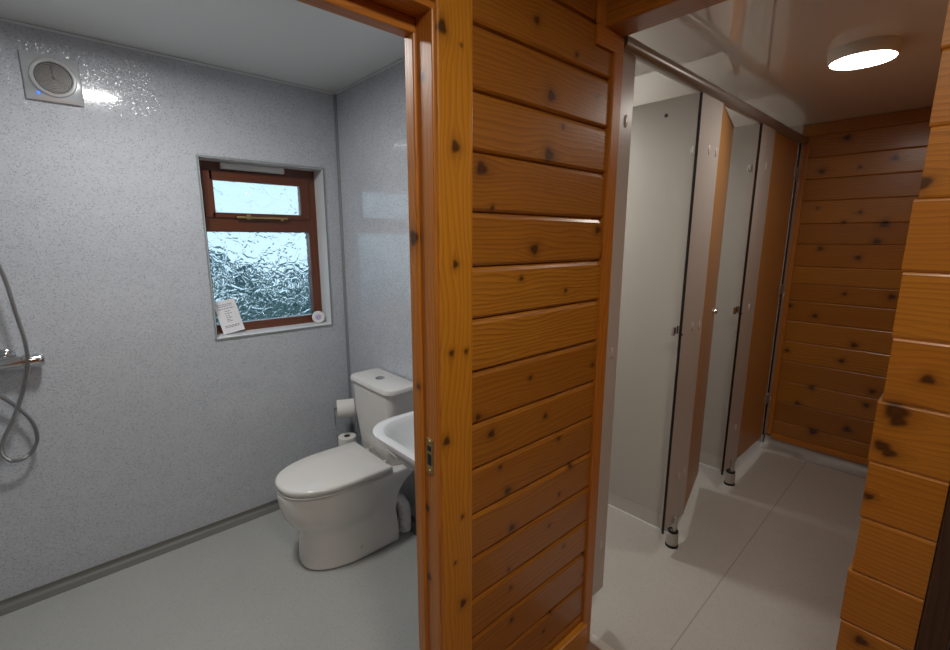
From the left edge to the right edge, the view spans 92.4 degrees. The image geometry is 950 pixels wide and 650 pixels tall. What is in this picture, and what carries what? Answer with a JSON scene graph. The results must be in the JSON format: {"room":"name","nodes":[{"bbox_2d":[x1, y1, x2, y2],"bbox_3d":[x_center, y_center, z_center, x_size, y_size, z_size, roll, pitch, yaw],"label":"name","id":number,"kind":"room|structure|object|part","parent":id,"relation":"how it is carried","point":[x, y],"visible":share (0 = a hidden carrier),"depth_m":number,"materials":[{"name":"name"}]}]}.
{"room":"public restroom","nodes":[
{"label":"public restroom","id":0,"kind":"room"},
{"bbox_2d":[0,17,350,600],"bbox_3d":[-1.763,-0.006,1.928,2.740,2.320,0.160,-10,14,-41],"label":"wall","id":1,"kind":"structure","parent":0,"point":[153,428],"depth_m":2.03,"materials":[{"name":"grey plastic"}]},
{"bbox_2d":[0,264,44,462],"bbox_3d":[-1.873,-0.090,1.546,0.533,1.340,0.222,-10,14,-41],"label":"shower mixer","id":2,"kind":"object","parent":1,"relation":"attached to","point":[9,359],"visible":1,"depth_m":1.76,"materials":[{"name":"silver metal"}]},
{"bbox_3d":[-1.740,0.138,1.792,0.068,0.049,0.052,-10,14,-41],"label":"temperature handle","id":3,"kind":"part","parent":2,"relation":"part of","materials":[{"name":"silver metal"}]},
{"bbox_2d":[18,49,84,106],"bbox_3d":[-1.621,-0.944,1.748,0.168,0.168,0.028,-10,14,-41],"label":"fan","id":4,"kind":"object","parent":1,"relation":"attached to","point":[47,78],"visible":1,"depth_m":1.74,"materials":[{"name":"white plastic"}]},
{"bbox_2d":[35,63,70,92],"bbox_3d":[-1.616,-0.947,1.744,0.104,0.106,0.006,-10,14,-41],"label":"grille","id":5,"kind":"object","parent":4,"relation":"attached to","point":[49,77],"depth_m":1.74,"materials":[{"name":"grey plastic"}]},
{"bbox_2d":[0,499,279,615],"bbox_3d":[-1.730,1.119,2.027,2.640,0.034,0.056,-10,14,-41],"label":"baseboard","id":6,"kind":"structure","parent":1,"relation":"attached to","point":[27,598],"depth_m":2.13,"materials":[{"name":"grey plastic"}]},
{"bbox_2d":[0,18,404,93],"bbox_3d":[-1.203,-0.988,1.040,2.640,0.008,1.607,-10,14,-41],"label":"trim","id":7,"kind":"structure","parent":1,"relation":"attached to","point":[1,19],"depth_m":2.02,"materials":[{"name":"white plastic"}]},
{"bbox_2d":[196,154,332,339],"bbox_3d":[-1.117,-0.406,2.446,0.616,0.882,0.172,-10,14,-41],"label":"window","id":8,"kind":"structure","parent":1,"relation":"in","point":[265,223],"depth_m":2.48,"materials":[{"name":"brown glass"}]},
{"bbox_2d":[214,298,244,334],"bbox_3d":[-1.279,-0.046,2.367,0.130,0.180,0.053,-10,14,-41],"label":"card","id":9,"kind":"object","parent":8,"relation":"on","point":[227,312],"visible":0.99,"depth_m":2.37,"materials":[{"name":"white paper"}]},
{"bbox_2d":[219,162,283,174],"bbox_3d":[-1.151,-0.811,2.362,0.310,0.030,0.026,-10,14,-41],"label":"vent","id":10,"kind":"object","parent":8,"relation":"attached to","point":[224,167],"depth_m":2.34,"materials":[{"name":"white plastic"}]},
{"bbox_3d":[-1.148,-0.680,2.415,0.530,0.228,0.036,-10,14,-41],"label":"sash","id":11,"kind":"part","parent":8,"relation":"part of","materials":[{"name":"brown wood"}]},
{"bbox_3d":[-1.155,-0.675,2.419,0.464,0.178,0.006,-10,14,-41],"label":"pane","id":12,"kind":"part","parent":8,"relation":"part of","materials":[{"name":"clear glass"}]},
{"bbox_3d":[-1.163,-0.267,2.507,0.535,0.486,0.006,-10,14,-41],"label":"pane","id":13,"kind":"part","parent":8,"relation":"part of","materials":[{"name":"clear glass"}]},
{"bbox_3d":[-1.127,-0.569,2.418,0.260,0.029,0.018,-10,14,-41],"label":"stay handle","id":14,"kind":"part","parent":8,"relation":"part of","materials":[{"name":"gold metal"}]},
{"bbox_3d":[-1.102,0.025,2.510,0.612,0.009,0.121,-10,14,-41],"label":"sill","id":15,"kind":"part","parent":8,"relation":"part of","materials":[{"name":"white"}]},
{"bbox_2d":[312,311,324,322],"bbox_3d":[-0.919,-0.047,2.673,0.071,0.072,0.030,-4,12,-23],"label":"disc","id":16,"kind":"object","parent":8,"relation":"on","point":[318,316],"visible":1,"depth_m":2.66,"materials":[{"name":"white plastic"}]},
{"bbox_2d":[333,94,353,432],"bbox_3d":[-0.769,-0.160,2.698,0.013,2.239,0.013,-10,14,-41],"label":"trim","id":17,"kind":"structure","parent":1,"relation":"attached to","point":[334,95],"depth_m":2.64,"materials":[{"name":"grey"}]},
{"bbox_2d":[0,0,404,92],"bbox_3d":[-1.185,-1.015,1.038,2.670,0.040,1.667,-10,14,-41],"label":"ceiling","id":18,"kind":"structure","parent":0,"point":[292,41],"depth_m":1.77,"materials":[{"name":"white paint"}]},
{"bbox_2d":[0,510,598,649],"bbox_3d":[-0.408,1.423,0.672,2.730,0.050,3.927,-10,14,-41],"label":"floor","id":19,"kind":"structure","parent":0,"point":[245,586],"depth_m":1.90,"materials":[{"name":"grey plastic"}]},
{"bbox_2d":[275,368,412,569],"bbox_3d":[-0.634,0.691,2.220,0.657,0.806,0.424,-10,14,-41],"label":"toilet","id":20,"kind":"object","parent":19,"relation":"on","point":[342,501],"visible":0.93,"depth_m":2.13,"materials":[{"name":"white ceramic"}]},
{"bbox_3d":[-0.689,0.684,2.144,0.469,0.033,0.378,-10,14,-41],"label":"lid","id":21,"kind":"part","parent":20,"relation":"part of","materials":[{"name":"white plastic"}]},
{"bbox_3d":[-0.688,0.707,2.149,0.469,0.010,0.374,-10,14,-41],"label":"seat","id":22,"kind":"part","parent":20,"relation":"part of","materials":[{"name":"white plastic"}]},
{"bbox_3d":[-0.469,0.285,2.303,0.185,0.028,0.406,-10,14,-41],"label":"cistern lid","id":23,"kind":"part","parent":20,"relation":"part of","materials":[{"name":"white ceramic"}]},
{"bbox_2d":[334,405,357,445],"bbox_3d":[-0.757,0.737,2.709,0.140,0.532,0.144,-10,14,-41],"label":"toilet roll holder","id":24,"kind":"object","parent":19,"relation":"on","point":[355,405],"visible":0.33,"depth_m":2.70,"materials":[{"name":"silver metal"}]},
{"bbox_2d":[336,398,354,418],"bbox_3d":[-0.755,0.488,2.660,0.099,0.108,0.108,-3,11,-18],"label":"toilet roll","id":25,"kind":"object","parent":24,"relation":"on","point":[345,407],"visible":0.98,"depth_m":2.62,"materials":[{"name":"white paper"}]},
{"bbox_2d":[338,432,356,445],"bbox_3d":[-0.755,0.701,2.700,0.104,0.096,0.104,-10,14,-41],"label":"toilet roll","id":26,"kind":"object","parent":24,"relation":"on","point":[343,439],"visible":0.48,"depth_m":2.67,"materials":[{"name":"white paper"}]},
{"bbox_2d":[472,0,611,649],"bbox_3d":[-0.595,0.242,0.644,2.710,2.320,0.068,-10,14,-41],"label":"wall","id":27,"kind":"structure","parent":0,"point":[541,86],"depth_m":1.25,"materials":[{"name":"brown wood"}]},
{"bbox_2d":[296,0,472,649],"bbox_3d":[-0.436,0.334,0.780,1.103,2.046,0.118,-10,14,-41],"label":"door frame","id":28,"kind":"structure","parent":27,"relation":"in","point":[437,35],"depth_m":1.01,"materials":[{"name":"orange wood"}]},
{"bbox_3d":[-0.107,0.312,1.084,0.004,0.090,0.026,-10,14,-41],"label":"strike plate","id":29,"kind":"part","parent":28,"relation":"part of","materials":[{"name":"gold metal"}]},
{"bbox_3d":[-0.048,0.274,1.095,0.098,2.046,0.024,-10,14,-41],"label":"architrave","id":30,"kind":"part","parent":28,"relation":"part of","materials":[{"name":"brown wood"}]},
{"bbox_2d":[552,622,586,649],"bbox_3d":[0.195,1.181,1.493,0.558,0.116,0.024,-10,14,-41],"label":"baseboard","id":31,"kind":"structure","parent":27,"relation":"attached to","point":[576,639],"depth_m":1.62,"materials":[{"name":"brown wood"}]},
{"bbox_2d":[581,37,623,643],"bbox_3d":[0.410,0.180,1.523,0.049,2.073,0.028,-10,14,-41],"label":"trim","id":32,"kind":"structure","parent":27,"relation":"attached to","point":[615,80],"depth_m":1.47,"materials":[{"name":"orange wood"}]},
{"bbox_2d":[595,0,620,53],"bbox_3d":[0.376,-0.906,1.266,0.116,0.254,0.010,-10,14,-41],"label":"trim","id":33,"kind":"structure","parent":27,"relation":"attached to","point":[606,38],"depth_m":1.26,"materials":[{"name":"orange wood"}]},
{"bbox_2d":[336,0,949,649],"bbox_3d":[0.053,0.009,1.872,0.129,2.320,2.687,-10,14,-41],"label":"wall","id":34,"kind":"structure","parent":0,"point":[908,477],"depth_m":0.95,"materials":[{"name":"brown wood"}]},
{"bbox_2d":[372,411,414,473],"bbox_3d":[-0.092,0.499,1.716,0.473,0.225,0.505,-10,14,-41],"label":"washbasin","id":35,"kind":"object","parent":34,"relation":"attached to","point":[395,434],"visible":0.15,"depth_m":1.73,"materials":[{"name":"white ceramic"}]},
{"bbox_2d":[396,508,416,535],"bbox_3d":[-0.252,1.067,2.317,0.056,0.034,1.607,-10,14,-41],"label":"baseboard","id":36,"kind":"structure","parent":34,"relation":"attached to","point":[413,519],"depth_m":2.42,"materials":[{"name":"grey"}]},
{"bbox_2d":[589,634,613,649],"bbox_3d":[0.676,1.243,1.485,0.037,0.012,0.700,-10,14,-41],"label":"trim","id":37,"kind":"structure","parent":34,"relation":"attached to","point":[594,640],"depth_m":1.71,"materials":[{"name":"grey"}]},
{"bbox_2d":[606,0,727,36],"bbox_3d":[0.918,-0.837,0.721,0.099,0.222,1.548,-10,14,-41],"label":"trim","id":38,"kind":"structure","parent":34,"relation":"attached to","point":[624,17],"depth_m":1.21,"materials":[{"name":"brown wood"}]},
{"bbox_2d":[914,484,949,649],"bbox_3d":[1.173,0.360,0.631,0.118,2.058,0.718,-10,14,-41],"label":"door","id":39,"kind":"structure","parent":34,"relation":"in","point":[933,633],"depth_m":0.89,"materials":[{"name":"brown wood"}]},
{"bbox_2d":[590,441,948,649],"bbox_3d":[1.049,0.987,2.675,2.218,0.163,2.520,-10,14,-41],"label":"floor","id":40,"kind":"structure","parent":0,"point":[763,561],"depth_m":2.07,"materials":[{"name":"grey tile"}]},
{"bbox_2d":[608,92,697,533],"bbox_3d":[0.507,-0.065,2.615,0.027,2.075,1.458,-10,14,-41],"label":"wall","id":41,"kind":"structure","parent":40,"relation":"on","point":[663,131],"depth_m":2.21,"materials":[{"name":"grey laminate"}]},
{"bbox_2d":[660,92,723,548],"bbox_3d":[0.955,0.075,2.024,0.246,2.030,0.064,-10,14,-41],"label":"pilaster","id":42,"kind":"object","parent":40,"relation":"on","point":[709,109],"visible":1,"depth_m":1.99,"materials":[{"name":"grey laminate"}]},
{"bbox_3d":[0.960,0.954,2.187,0.020,0.077,0.020,-10,14,-41],"label":"stem","id":43,"kind":"part","parent":42,"relation":"part of","materials":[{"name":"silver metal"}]},
{"bbox_2d":[684,104,733,509],"bbox_3d":[1.178,-0.037,2.292,0.046,1.907,0.478,7,13,33],"label":"door","id":44,"kind":"structure","parent":42,"relation":"attached to","point":[727,127],"depth_m":2.26,"materials":[{"name":"brown wood"}]},
{"bbox_3d":[1.265,-0.071,2.397,0.023,0.042,0.042,7,13,33],"label":"indicator knob","id":45,"kind":"part","parent":44,"relation":"part of","materials":[{"name":"silver metal"}]},
{"bbox_2d":[621,35,808,144],"bbox_3d":[1.221,-0.988,2.076,2.108,0.049,0.049,-10,14,-41],"label":"rail","id":46,"kind":"object","parent":42,"relation":"on","point":[645,55],"visible":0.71,"depth_m":1.72,"materials":[{"name":"grey metal"}]},
{"bbox_2d":[699,123,758,471],"bbox_3d":[1.091,-0.183,3.134,0.027,2.035,1.458,-10,14,-41],"label":"wall","id":47,"kind":"structure","parent":40,"relation":"on","point":[744,141],"depth_m":2.67,"materials":[{"name":"grey laminate"}]},
{"bbox_2d":[720,123,775,485],"bbox_3d":[1.490,-0.034,2.498,0.245,1.992,0.064,-10,14,-41],"label":"pilaster","id":48,"kind":"object","parent":40,"relation":"on","point":[766,134],"visible":1,"depth_m":2.47,"materials":[{"name":"grey laminate"}]},
{"bbox_3d":[1.511,0.824,2.672,0.020,0.077,0.020,-10,14,-41],"label":"stem","id":49,"kind":"part","parent":48,"relation":"part of","materials":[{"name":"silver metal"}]},
{"bbox_2d":[629,0,948,126],"bbox_3d":[1.050,-1.143,2.264,2.209,0.040,2.520,-10,14,-41],"label":"ceiling","id":50,"kind":"structure","parent":0,"point":[770,55],"depth_m":1.71,"materials":[{"name":"white"}]},
{"bbox_2d":[827,35,903,69],"bbox_3d":[1.412,-0.984,1.656,0.212,0.043,0.212,-10,14,-41],"label":"ceiling light","id":51,"kind":"object","parent":50,"relation":"attached to","point":[871,51],"visible":1,"depth_m":1.61,"materials":[{"name":"white plastic"}]},
{"bbox_2d":[830,50,896,69],"bbox_3d":[1.412,-0.964,1.660,0.188,0.004,0.188,-10,14,-41],"label":"diffuser","id":52,"kind":"object","parent":51,"relation":"attached to","point":[847,59],"depth_m":1.65,"materials":[{"name":"white plastic"}]},
{"bbox_2d":[757,107,931,458],"bbox_3d":[1.863,-0.183,3.166,0.052,2.180,2.452,-10,14,-41],"label":"wall","id":53,"kind":"structure","parent":0,"point":[864,174],"depth_m":2.72,"materials":[{"name":"brown wood"}]},
{"bbox_2d":[762,143,803,434],"bbox_3d":[1.971,-0.180,2.928,0.072,1.864,0.022,-10,14,-41],"label":"pilaster","id":54,"kind":"object","parent":53,"relation":"attached to","point":[801,146],"visible":0.91,"depth_m":2.90,"materials":[{"name":"grey laminate"}]},
{"bbox_2d":[737,132,798,457],"bbox_3d":[1.763,-0.138,2.741,0.498,1.860,0.026,-10,14,-41],"label":"door","id":55,"kind":"structure","parent":54,"relation":"attached to","point":[784,170],"depth_m":2.70,"materials":[{"name":"brown wood"}]},
{"bbox_2d":[766,145,809,433],"bbox_3d":[2.013,-0.177,2.950,0.015,1.870,0.042,-10,14,-41],"label":"trim","id":56,"kind":"structure","parent":53,"relation":"attached to","point":[806,147],"depth_m":2.92,"materials":[{"name":"orange metal"}]},
{"bbox_2d":[761,434,948,488],"bbox_3d":[2.303,0.862,2.766,0.090,0.068,0.980,-10,14,-41],"label":"baseboard","id":57,"kind":"structure","parent":53,"relation":"attached to","point":[833,462],"depth_m":2.91,"materials":[{"name":"grey"}]},
{"bbox_2d":[771,433,949,483],"bbox_3d":[2.343,0.822,2.770,0.013,0.036,0.944,-10,14,-41],"label":"trim","id":58,"kind":"structure","parent":53,"relation":"attached to","point":[832,452],"depth_m":2.90,"materials":[{"name":"orange wood"}]},
{"bbox_3d":[-0.063,0.015,2.106,0.017,2.180,1.458,-10,14,-41],"label":"wall","id":59,"kind":"structure","parent":0,"visible":0},
{"bbox_2d":[592,51,635,595],"bbox_3d":[0.470,0.097,1.592,0.085,1.914,0.022,-10,14,-41],"label":"pilaster","id":60,"kind":"object","parent":59,"relation":"attached to","point":[629,61],"visible":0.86,"depth_m":1.56,"materials":[{"name":"grey laminate"}]}
]}

